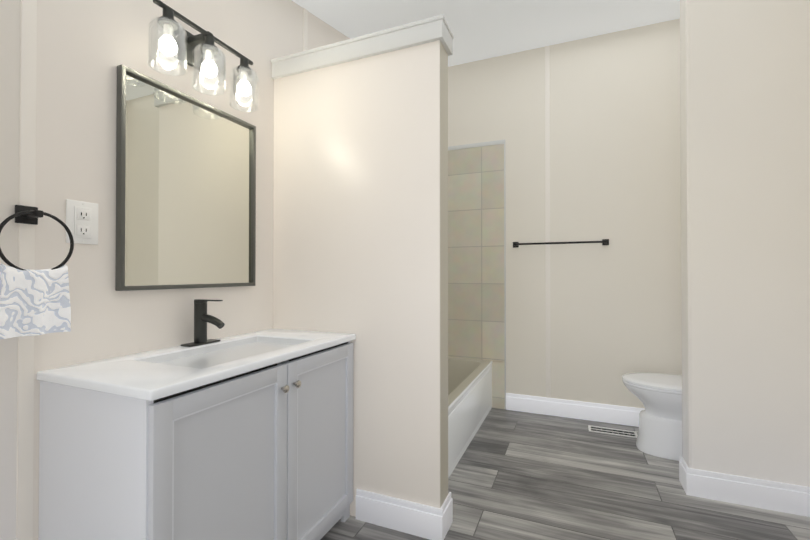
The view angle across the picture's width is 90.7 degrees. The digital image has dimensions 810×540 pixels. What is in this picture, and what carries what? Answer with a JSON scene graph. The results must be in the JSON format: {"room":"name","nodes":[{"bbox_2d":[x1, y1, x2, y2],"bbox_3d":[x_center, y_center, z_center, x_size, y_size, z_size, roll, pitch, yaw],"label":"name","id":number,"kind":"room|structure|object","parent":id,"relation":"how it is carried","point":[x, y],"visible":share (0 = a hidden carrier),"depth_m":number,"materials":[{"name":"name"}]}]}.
{"room":"bathroom","nodes":[
{"label":"bathroom","id":0,"kind":"room"},
{"bbox_2d":[0,0,349,539],"bbox_3d":[-0.775,-0.384,1.807,0.104,2.970,4.030,0,-1,23],"label":"wall","id":1,"kind":"structure","parent":0,"point":[61,61],"depth_m":1.23,"materials":[{"name":"paint"}]},
{"bbox_2d":[0,205,73,338],"bbox_3d":[-0.987,-0.001,1.061,0.081,0.342,0.172,0,-1,23],"label":"towel ring","id":2,"kind":"object","parent":1,"relation":"attached to","point":[34,302],"visible":1,"depth_m":1.04,"materials":[{"name":"black"}]},
{"bbox_2d":[65,199,97,244],"bbox_3d":[-0.970,-0.143,1.204,0.010,0.128,0.086,0,-1,23],"label":"electrical outlet plate","id":3,"kind":"object","parent":1,"relation":"attached to","point":[82,221],"visible":1,"depth_m":1.20,"materials":[{"name":"white plastic"}]},
{"bbox_2d":[115,65,255,290],"bbox_3d":[-0.810,-0.296,1.563,0.026,0.731,0.592,0,-1,23],"label":"framed mirror","id":4,"kind":"object","parent":1,"relation":"attached to","point":[185,190],"visible":0.98,"depth_m":1.49,"materials":[{"name":"grey mirror"}]},
{"bbox_2d":[148,0,258,111],"bbox_3d":[-0.756,-0.792,1.507,0.172,0.233,0.448,0,-1,23],"label":"sconce","id":5,"kind":"object","parent":1,"relation":"attached to","point":[183,46],"visible":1,"depth_m":1.47,"materials":[{"name":"clear glass"}]},
{"bbox_2d":[273,40,447,516],"bbox_3d":[-0.232,0.076,1.858,0.863,2.050,0.115,0,-1,23],"label":"wall","id":6,"kind":"structure","parent":0,"point":[360,219],"depth_m":1.75,"materials":[{"name":"paint"}]},
{"bbox_2d":[271,15,453,78],"bbox_3d":[-0.221,-0.989,1.863,0.884,0.089,0.161,0,-1,23],"label":"trim","id":7,"kind":"structure","parent":6,"relation":"on","point":[427,30],"depth_m":1.76,"materials":[{"name":"white wood"}]},
{"bbox_2d":[356,489,442,539],"bbox_3d":[-0.031,1.035,1.694,0.401,0.130,0.015,0,-1,23],"label":"baseboard","id":8,"kind":"structure","parent":6,"relation":"attached to","point":[411,517],"depth_m":1.68,"materials":[{"name":"white wood"}]},
{"bbox_2d":[441,492,452,539],"bbox_3d":[0.176,1.035,1.688,0.015,0.130,0.135,0,-1,23],"label":"baseboard","id":9,"kind":"structure","parent":6,"relation":"attached to","point":[447,506],"depth_m":1.68,"materials":[{"name":"white wood"}]},
{"bbox_2d":[292,0,679,66],"bbox_3d":[0.389,-1.411,1.324,2.632,0.926,4.030,0,-1,23],"label":"ceiling","id":10,"kind":"structure","parent":0,"point":[483,29],"depth_m":2.55,"materials":[{"name":"paint"}]},
{"bbox_2d":[320,408,809,539],"bbox_3d":[0.389,1.137,1.302,2.632,0.080,4.030,0,-1,23],"label":"floor","id":11,"kind":"structure","parent":0,"point":[517,475],"depth_m":1.94,"materials":[{"name":"grey wood"}]},
{"bbox_2d":[36,299,355,539],"bbox_3d":[-0.609,0.605,1.437,0.489,0.986,0.942,0,-1,23],"label":"bathroom vanity","id":12,"kind":"object","parent":11,"relation":"on","point":[247,436],"visible":1,"depth_m":1.12,"materials":[{"name":"white wood"}]},
{"bbox_2d":[448,357,492,477],"bbox_3d":[0.060,0.918,2.656,0.745,0.380,1.567,0,-1,23],"label":"bathtub","id":13,"kind":"object","parent":11,"relation":"on","point":[469,394],"visible":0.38,"depth_m":2.63,"materials":[{"name":"white ceramic"}]},
{"bbox_2d":[588,425,637,437],"bbox_3d":[1.421,1.106,2.740,0.300,0.005,0.113,0,-1,23],"label":"floor vent","id":14,"kind":"object","parent":11,"relation":"in","point":[613,431],"visible":0.92,"depth_m":2.74,"materials":[{"name":"white metal"}]},
{"bbox_2d":[622,372,681,460],"bbox_3d":[1.738,0.704,2.401,0.769,0.805,0.450,0,-1,23],"label":"toilet","id":15,"kind":"object","parent":11,"relation":"on","point":[658,396],"visible":0.31,"depth_m":2.38,"materials":[{"name":"white ceramic"}]},
{"bbox_2d":[448,18,681,408],"bbox_3d":[1.153,-0.372,3.123,2.632,2.970,0.104,0,-1,23],"label":"wall","id":16,"kind":"structure","parent":0,"point":[587,129],"depth_m":2.98,"materials":[{"name":"beige paint"}]},
{"bbox_2d":[448,139,505,408],"bbox_3d":[0.409,0.034,3.373,0.863,2.162,0.016,0,-1,23],"label":"wall tile","id":17,"kind":"structure","parent":16,"relation":"attached to","point":[476,253],"depth_m":3.29,"materials":[{"name":"beige tile"}]},
{"bbox_2d":[513,239,608,247],"bbox_3d":[1.162,-0.202,3.025,0.684,0.044,0.071,0,-1,23],"label":"bar","id":18,"kind":"object","parent":16,"relation":"attached to","point":[603,242],"visible":1,"depth_m":2.98,"materials":[{"name":"black metal"}]},
{"bbox_2d":[506,393,644,426],"bbox_3d":[1.530,1.046,2.891,1.567,0.130,0.015,0,-1,23],"label":"baseboard","id":19,"kind":"structure","parent":16,"relation":"attached to","point":[614,414],"depth_m":2.99,"materials":[{"name":"white wood"}]},
{"bbox_2d":[680,0,809,486],"bbox_3d":[1.675,-0.252,1.925,0.558,2.708,0.127,0,-1,23],"label":"wall","id":20,"kind":"structure","parent":0,"point":[745,168],"depth_m":1.89,"materials":[{"name":"paint"}]},
{"bbox_2d":[680,457,687,492],"bbox_3d":[1.415,1.038,2.025,0.015,0.130,0.120,0,-1,23],"label":"baseboard","id":21,"kind":"structure","parent":20,"relation":"attached to","point":[683,466],"depth_m":2.02,"materials":[{"name":"white wood"}]},
{"bbox_2d":[686,468,809,516],"bbox_3d":[1.639,1.036,1.857,0.560,0.130,0.015,0,-1,23],"label":"baseboard","id":22,"kind":"structure","parent":20,"relation":"attached to","point":[767,494],"depth_m":1.86,"materials":[{"name":"white wood"}]}
]}

